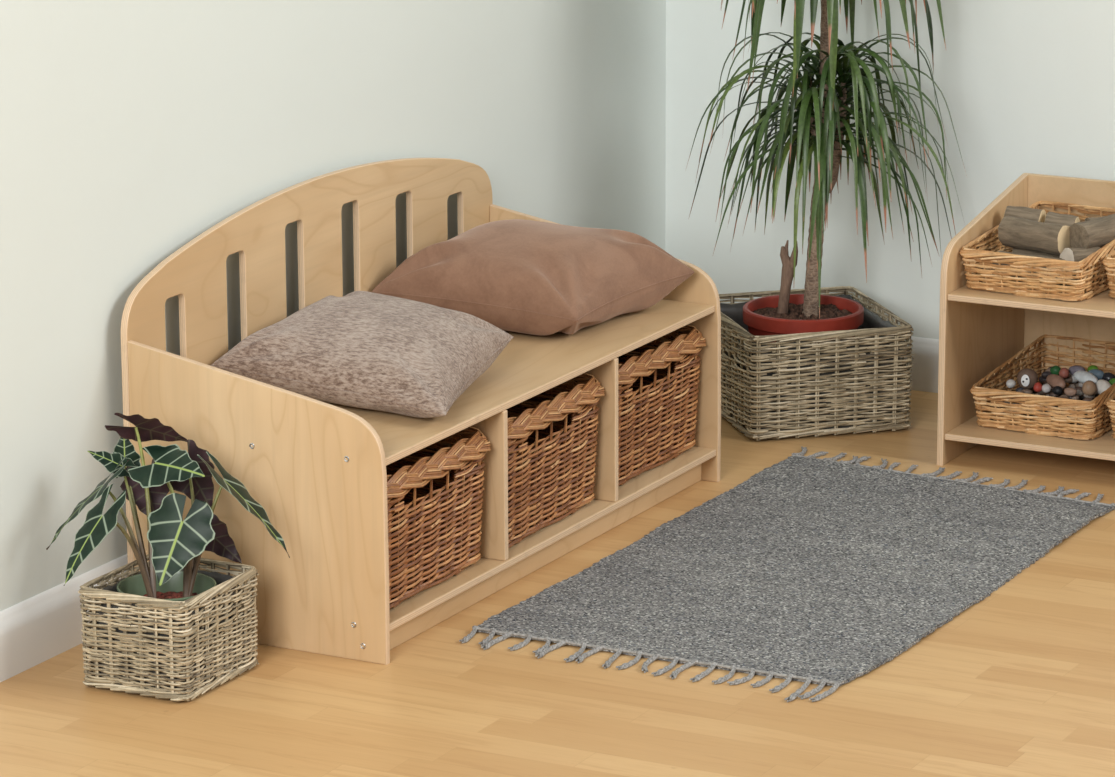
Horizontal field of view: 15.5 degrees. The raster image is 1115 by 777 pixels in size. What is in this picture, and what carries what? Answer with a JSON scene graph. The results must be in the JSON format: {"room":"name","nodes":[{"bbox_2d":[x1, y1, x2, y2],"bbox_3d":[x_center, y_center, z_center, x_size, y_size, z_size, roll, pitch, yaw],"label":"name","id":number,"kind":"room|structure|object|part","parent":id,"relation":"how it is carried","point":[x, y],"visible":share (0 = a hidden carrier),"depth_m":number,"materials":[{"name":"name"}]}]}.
{"room":"children's room","nodes":[
{"label":"children's room","id":0,"kind":"room"},
{"bbox_2d":[0,0,665,610],"bbox_3d":[-1.563,-0.474,4.276,0.120,2.500,7.564,7,16,27],"label":"wall","id":1,"kind":"structure","parent":0,"point":[130,130],"depth_m":6.20,"materials":[{"name":"paint"}]},
{"bbox_2d":[0,554,127,681],"bbox_3d":[-1.526,0.712,4.489,0.015,0.096,7.444,7,16,27],"label":"baseboard","id":2,"kind":"structure","parent":1,"relation":"attached to","point":[41,627],"depth_m":5.92,"materials":[{"name":"paint"}]},
{"bbox_2d":[0,389,1114,776],"bbox_3d":[1.081,1.117,3.245,6.084,0.100,7.564,7,16,27],"label":"floor","id":3,"kind":"structure","parent":0,"point":[1020,682],"depth_m":5.73,"materials":[{"name":"laminate"}]},
{"bbox_2d":[78,554,258,700],"bbox_3d":[-0.551,0.337,5.837,0.186,0.147,0.210,7,16,27],"label":"basket","id":4,"kind":"object","parent":3,"relation":"on","point":[159,648],"visible":0.97,"depth_m":5.77,"materials":[{"name":"beige wicker"}]},
{"bbox_2d":[117,571,216,603],"bbox_3d":[-0.555,0.342,5.840,0.142,0.130,0.142,7,16,27],"label":"pot","id":5,"kind":"object","parent":4,"relation":"in","point":[184,585],"depth_m":5.86,"materials":[{"name":"green ceramic"}]},
{"bbox_2d":[46,413,289,603],"bbox_3d":[-0.553,0.222,5.820,0.346,0.374,0.175,-1,14,-3],"label":"potted alocasia","id":6,"kind":"object","parent":4,"relation":"in","point":[175,544],"visible":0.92,"depth_m":5.81,"materials":[{"name":"green plant"}]},
{"bbox_2d":[121,158,720,664],"bbox_3d":[-0.183,-0.028,6.410,0.443,0.578,1.116,7,16,27],"label":"storage bench","id":7,"kind":"object","parent":3,"relation":"on","point":[316,468],"visible":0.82,"depth_m":6.14,"materials":[{"name":"brown wood"}]},
{"bbox_3d":[-0.435,0.164,5.953,0.431,0.432,0.012,7,16,27],"label":"panel","id":8,"kind":"part","parent":7,"relation":"part of","materials":[{"name":"brown wood"}]},
{"bbox_3d":[-0.374,-0.052,6.508,0.012,0.578,1.115,7,16,27],"label":"panel","id":9,"kind":"part","parent":7,"relation":"part of","materials":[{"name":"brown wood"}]},
{"bbox_2d":[210,291,513,417],"bbox_3d":[-0.256,-0.061,6.242,0.448,0.115,0.398,7,16,27],"label":"cushion","id":10,"kind":"object","parent":7,"relation":"on","point":[358,349],"visible":0.98,"depth_m":6.14,"materials":[{"name":"beige fabric"}]},
{"bbox_2d":[386,426,490,608],"bbox_3d":[-0.348,0.176,6.119,0.404,0.209,0.362,7,16,27],"label":"storage basket","id":11,"kind":"object","parent":7,"relation":"on","point":[411,571],"visible":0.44,"depth_m":6.06,"materials":[{"name":"brown wicker"}]},
{"bbox_2d":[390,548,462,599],"bbox_3d":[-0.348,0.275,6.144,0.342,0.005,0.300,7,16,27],"label":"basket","id":12,"kind":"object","parent":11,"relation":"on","point":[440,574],"depth_m":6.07,"materials":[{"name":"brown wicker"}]},
{"bbox_3d":[-0.181,-0.036,6.407,0.424,0.012,1.091,7,16,27],"label":"seat","id":13,"kind":"part","parent":7,"relation":"part of","materials":[{"name":"brown wood"}]},
{"bbox_2d":[372,219,694,335],"bbox_3d":[-0.037,-0.188,6.667,0.410,0.150,0.365,6,16,24],"label":"cushion","id":14,"kind":"object","parent":7,"relation":"on","point":[531,277],"visible":0.93,"depth_m":6.58,"materials":[{"name":"brown fabric"}]},
{"bbox_2d":[389,446,715,630],"bbox_3d":[-0.178,0.202,6.467,0.428,0.012,1.091,7,16,27],"label":"shelf","id":15,"kind":"object","parent":7,"relation":"attached to","point":[495,561],"depth_m":6.36,"materials":[{"name":"brown wood"}]},
{"bbox_2d":[506,373,604,547],"bbox_3d":[-0.173,0.095,6.437,0.404,0.209,0.362,7,16,26],"label":"storage basket","id":16,"kind":"object","parent":7,"relation":"on","point":[529,511],"visible":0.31,"depth_m":6.38,"materials":[{"name":"brown wicker"}]},
{"bbox_2d":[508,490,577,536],"bbox_3d":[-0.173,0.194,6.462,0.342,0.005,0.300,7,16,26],"label":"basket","id":17,"kind":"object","parent":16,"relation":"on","point":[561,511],"depth_m":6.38,"materials":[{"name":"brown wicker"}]},
{"bbox_3d":[0.079,-0.078,6.899,0.431,0.432,0.012,7,16,27],"label":"panel","id":18,"kind":"part","parent":7,"relation":"part of","materials":[{"name":"brown wood"}]},
{"bbox_2d":[617,325,705,485],"bbox_3d":[-0.003,0.012,6.762,0.404,0.209,0.362,7,16,28],"label":"storage basket","id":19,"kind":"object","parent":7,"relation":"on","point":[656,404],"visible":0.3,"depth_m":6.70,"materials":[{"name":"brown wicker"}]},
{"bbox_2d":[459,446,1114,701],"bbox_3d":[0.394,0.270,6.379,0.647,0.011,1.253,7,16,27],"label":"rug","id":20,"kind":"object","parent":3,"relation":"on","point":[810,569],"visible":1,"depth_m":6.31,"materials":[{"name":"grey fabric"}]},
{"bbox_3d":[0.137,0.386,5.923,0.586,0.005,0.005,7,16,26],"label":"cord","id":21,"kind":"part","parent":20,"relation":"part of","materials":[{"name":"grey fabric"}]},
{"bbox_3d":[0.653,0.153,6.833,0.601,0.005,0.004,9,17,32],"label":"cord","id":22,"kind":"part","parent":20,"relation":"part of","materials":[{"name":"grey fabric"}]},
{"bbox_2d":[719,286,913,440],"bbox_3d":[0.435,-0.048,7.263,0.303,0.187,0.341,-4,15,-14],"label":"basket","id":23,"kind":"object","parent":3,"relation":"on","point":[798,385],"visible":0.77,"depth_m":7.12,"materials":[{"name":"wicker"},{"name":"black plastic"}]},
{"bbox_2d":[743,294,863,342],"bbox_3d":[0.433,-0.049,7.240,0.213,0.194,0.213,7,16,27],"label":"pot","id":24,"kind":"object","parent":23,"relation":"in","point":[780,314],"depth_m":7.20,"materials":[{"name":"red plastic"}]},
{"bbox_2d":[686,0,966,342],"bbox_3d":[0.463,-0.483,7.120,0.503,1.093,0.416,-4,15,-13],"label":"dracaena","id":25,"kind":"object","parent":23,"relation":"in","point":[821,126],"visible":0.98,"depth_m":7.08,"materials":[{"name":"green plant"}]},
{"bbox_3d":[0.410,-0.428,7.136,0.375,0.388,0.358,-12,19,-40],"label":"crown","id":26,"kind":"part","parent":25,"relation":"part of","materials":[{"name":"green plant"}]},
{"bbox_3d":[0.470,-0.748,7.051,0.440,0.546,0.402,7,16,27],"label":"crown","id":27,"kind":"part","parent":25,"relation":"part of","materials":[{"name":"green plant"}]},
{"bbox_3d":[0.507,-0.413,7.137,0.419,0.411,0.394,-4,15,-13],"label":"crown","id":28,"kind":"part","parent":25,"relation":"part of","materials":[{"name":"green plant"}]},
{"bbox_2d":[937,173,1114,465],"bbox_3d":[1.074,-0.081,6.881,0.780,0.438,0.377,7,16,27],"label":"shelf unit","id":29,"kind":"object","parent":3,"relation":"on","point":[980,330],"visible":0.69,"depth_m":6.99,"materials":[{"name":"brown wood"}]},
{"bbox_3d":[0.732,-0.122,7.050,0.012,0.438,0.365,7,16,27],"label":"panel","id":30,"kind":"part","parent":29,"relation":"part of","materials":[{"name":"brown wood"}]},
{"bbox_3d":[1.073,0.084,6.920,0.756,0.011,0.361,7,16,27],"label":"shelf","id":31,"kind":"part","parent":29,"relation":"part of","materials":[{"name":"brown wood"}]},
{"bbox_3d":[1.072,-0.151,6.860,0.756,0.011,0.361,7,16,27],"label":"shelf","id":32,"kind":"part","parent":29,"relation":"part of","materials":[{"name":"brown wood"}]},
{"bbox_2d":[959,201,1114,300],"bbox_3d":[0.852,-0.233,6.966,0.238,0.102,0.320,9,17,31],"label":"wicker tray","id":33,"kind":"object","parent":29,"relation":"on","point":[975,260],"visible":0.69,"depth_m":6.85,"materials":[{"name":"beige wicker"}]},
{"bbox_2d":[1004,206,1045,221],"bbox_3d":[0.800,-0.287,7.015,0.066,0.049,0.043,7,16,26],"label":"log","id":34,"kind":"object","parent":33,"relation":"in","point":[1039,215],"visible":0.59,"depth_m":7.00,"materials":[{"name":"brown wood"}]},
{"bbox_2d":[991,251,1087,285],"bbox_3d":[0.811,-0.198,6.893,0.158,0.049,0.054,8,16,29],"label":"log","id":35,"kind":"object","parent":33,"relation":"in","point":[1033,255],"visible":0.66,"depth_m":6.89,"materials":[{"name":"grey wood"}]},
{"bbox_2d":[1012,248,1098,280],"bbox_3d":[0.848,-0.214,6.955,0.153,0.054,0.051,7,16,27],"label":"log","id":36,"kind":"object","parent":33,"relation":"in","point":[1015,250],"visible":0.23,"depth_m":6.95,"materials":[{"name":"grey wood"}]},
{"bbox_2d":[998,216,1070,255],"bbox_3d":[0.808,-0.258,6.929,0.124,0.054,0.050,12,19,40],"label":"log","id":37,"kind":"object","parent":36,"relation":"on","point":[1014,232],"visible":1,"depth_m":6.91,"materials":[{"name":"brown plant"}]},
{"bbox_2d":[1044,211,1079,226],"bbox_3d":[0.859,-0.274,6.984,0.056,0.051,0.044,5,15,20],"label":"log","id":38,"kind":"object","parent":33,"relation":"in","point":[1051,217],"visible":0.36,"depth_m":6.97,"materials":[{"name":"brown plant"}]},
{"bbox_2d":[1060,247,1102,268],"bbox_3d":[0.880,-0.216,6.878,0.065,0.047,0.046,-7,16,-26],"label":"log","id":39,"kind":"object","parent":33,"relation":"in","point":[1077,254],"visible":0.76,"depth_m":6.86,"materials":[{"name":"beige wood"}]},
{"bbox_2d":[1069,214,1114,248],"bbox_3d":[0.921,-0.263,6.907,0.118,0.063,0.060,-9,17,-31],"label":"log","id":40,"kind":"object","parent":39,"relation":"on","point":[1099,232],"visible":1,"depth_m":6.88,"materials":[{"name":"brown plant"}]},
{"label":"log","id":41,"kind":"object","parent":33,"relation":"in","visible":0},
{"bbox_2d":[1085,216,1104,220],"bbox_3d":[0.928,-0.277,7.012,0.048,0.035,0.036,-4,15,-14],"label":"log","id":42,"kind":"object","parent":41,"relation":"on","point":[1088,218],"visible":0.14,"depth_m":7.00,"materials":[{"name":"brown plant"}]},
{"bbox_2d":[969,334,1114,439],"bbox_3d":[0.874,-0.002,7.038,0.238,0.102,0.320,8,16,29],"label":"wicker tray","id":43,"kind":"object","parent":29,"relation":"on","point":[989,415],"visible":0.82,"depth_m":6.94,"materials":[{"name":"beige wicker"}]},
{"bbox_2d":[1000,366,1107,424],"bbox_3d":[0.875,0.015,7.043,0.175,0.048,0.254,7,16,27],"label":"pebbles","id":44,"kind":"object","parent":43,"relation":"on","point":[1070,379],"visible":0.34,"depth_m":7.04,"materials":[{"name":"stone"}]},
{"bbox_2d":[1006,379,1015,387],"bbox_3d":[0.778,-0.008,7.035,0.016,0.015,0.018,7,16,27],"label":"stone","id":45,"kind":"object","parent":44,"relation":"on","point":[1010,383],"visible":1,"depth_m":7.03,"materials":[{"name":"white stone"}]},
{"bbox_2d":[1017,368,1037,388],"bbox_3d":[0.807,-0.016,7.042,0.036,0.036,0.032,4,15,16],"label":"stone","id":46,"kind":"object","parent":44,"relation":"on","point":[1026,377],"visible":1,"depth_m":7.03,"materials":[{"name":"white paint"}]},
{"bbox_2d":[1033,382,1041,391],"bbox_3d":[0.823,-0.002,7.020,0.016,0.017,0.016,7,16,27],"label":"stone","id":47,"kind":"object","parent":44,"relation":"on","point":[1037,387],"visible":1,"depth_m":7.01,"materials":[{"name":"red stone"}]},
{"bbox_2d":[1042,384,1050,392],"bbox_3d":[0.836,0.000,7.012,0.016,0.015,0.016,7,16,27],"label":"stone","id":48,"kind":"object","parent":44,"relation":"on","point":[1046,388],"visible":1,"depth_m":7.01,"materials":[{"name":"white stone"}]},
{"bbox_2d":[1050,366,1060,374],"bbox_3d":[0.863,-0.031,7.103,0.020,0.019,0.019,7,16,27],"label":"stone","id":49,"kind":"object","parent":44,"relation":"on","point":[1055,369],"visible":0.84,"depth_m":7.09,"materials":[{"name":"green stone"}]},
{"bbox_2d":[1046,374,1065,388],"bbox_3d":[0.854,-0.012,7.029,0.023,0.024,0.060,-5,15,-20],"label":"stone","id":50,"kind":"object","parent":44,"relation":"on","point":[1053,380],"visible":1,"depth_m":7.01,"materials":[{"name":"stone"}]},
{"bbox_2d":[1052,386,1062,394],"bbox_3d":[0.854,0.003,6.999,0.019,0.015,0.016,7,16,27],"label":"stone","id":51,"kind":"object","parent":44,"relation":"on","point":[1058,390],"visible":1,"depth_m":6.99,"materials":[{"name":"black stone"}]},
{"bbox_2d":[1059,368,1068,377],"bbox_3d":[0.876,-0.027,7.089,0.018,0.019,0.019,7,16,27],"label":"stone","id":52,"kind":"object","parent":44,"relation":"on","point":[1064,372],"visible":0.97,"depth_m":7.08,"materials":[{"name":"red stone"}]},
{"bbox_2d":[1064,387,1076,395],"bbox_3d":[0.874,0.006,6.987,0.022,0.015,0.017,7,16,27],"label":"stone","id":53,"kind":"object","parent":44,"relation":"on","point":[1069,391],"visible":1,"depth_m":6.98,"materials":[{"name":"stone"}]},
{"bbox_2d":[1069,365,1085,374],"bbox_3d":[0.900,-0.030,7.101,0.030,0.020,0.019,7,16,27],"label":"stone","id":54,"kind":"object","parent":44,"relation":"on","point":[1072,369],"visible":0.71,"depth_m":7.09,"materials":[{"name":"stone"}]},
{"bbox_2d":[1073,371,1097,383],"bbox_3d":[0.903,-0.019,7.016,0.026,0.020,0.062,-8,16,-27],"label":"stone","id":55,"kind":"object","parent":44,"relation":"on","point":[1081,376],"visible":1,"depth_m":7.00,"materials":[{"name":"white stone"}]},
{"bbox_2d":[1082,380,1096,395],"bbox_3d":[0.906,-0.001,6.984,0.025,0.027,0.024,7,16,27],"label":"stone","id":56,"kind":"object","parent":44,"relation":"on","point":[1089,388],"visible":1,"depth_m":6.97,"materials":[{"name":"brown stone"}]},
{"bbox_2d":[1087,365,1098,370],"bbox_3d":[0.929,-0.033,7.109,0.020,0.016,0.016,7,16,27],"label":"stone","id":57,"kind":"object","parent":44,"relation":"on","point":[1091,367],"visible":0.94,"depth_m":7.10,"materials":[{"name":"green stone"}]},
{"bbox_2d":[1088,369,1103,379],"bbox_3d":[0.928,-0.023,7.072,0.034,0.021,0.019,7,16,27],"label":"stone","id":58,"kind":"object","parent":44,"relation":"on","point":[1098,373],"visible":0.66,"depth_m":7.06,"materials":[{"name":"blue stone"}]},
{"bbox_2d":[1096,379,1111,393],"bbox_3d":[0.933,0.000,6.994,0.027,0.028,0.036,-13,19,-40],"label":"stone","id":59,"kind":"object","parent":44,"relation":"on","point":[1102,385],"visible":0.62,"depth_m":6.99,"materials":[{"name":"white stone"}]},
{"bbox_2d":[1102,372,1114,381],"bbox_3d":[0.949,-0.017,7.063,0.026,0.022,0.019,7,16,27],"label":"stone","id":60,"kind":"object","parent":44,"relation":"on","point":[1107,376],"visible":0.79,"depth_m":7.06,"materials":[{"name":"black stone"}]},
{"bbox_2d":[1109,378,1114,384],"bbox_3d":[0.956,-0.008,7.032,0.022,0.019,0.019,7,16,27],"label":"stone","id":61,"kind":"object","parent":44,"relation":"on","point":[1111,381],"visible":0.65,"depth_m":7.03,"materials":[{"name":"green stone"}]},
{"bbox_3d":[1.159,-0.121,7.038,0.780,0.438,0.012,7,16,27],"label":"panel","id":62,"kind":"part","parent":29,"relation":"part of","materials":[{"name":"brown wood"}]},
{"bbox_2d":[1101,250,1114,297],"bbox_3d":[1.081,-0.215,6.891,0.238,0.102,0.320,8,17,31],"label":"wicker tray","id":63,"kind":"object","parent":29,"relation":"on","point":[1108,261],"visible":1,"depth_m":6.82,"materials":[{"name":"beige wicker"}]},
{"bbox_2d":[1105,394,1114,438],"bbox_3d":[1.092,0.020,6.946,0.238,0.102,0.320,8,16,29],"label":"wicker tray","id":64,"kind":"object","parent":29,"relation":"on","point":[1110,403],"visible":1,"depth_m":6.87,"materials":[{"name":"beige wicker"}]},
{"bbox_2d":[665,0,1114,338],"bbox_3d":[2.863,-0.951,6.090,5.964,2.500,0.120,7,16,27],"label":"wall","id":65,"kind":"structure","parent":0,"point":[1027,86],"depth_m":7.38,"materials":[{"name":"paint"}]},
{"bbox_2d":[903,336,938,392],"bbox_3d":[2.843,0.230,6.323,5.949,0.096,0.015,7,16,27],"label":"baseboard","id":66,"kind":"structure","parent":65,"relation":"attached to","point":[925,353],"depth_m":7.43,"materials":[{"name":"paint"}]}
]}

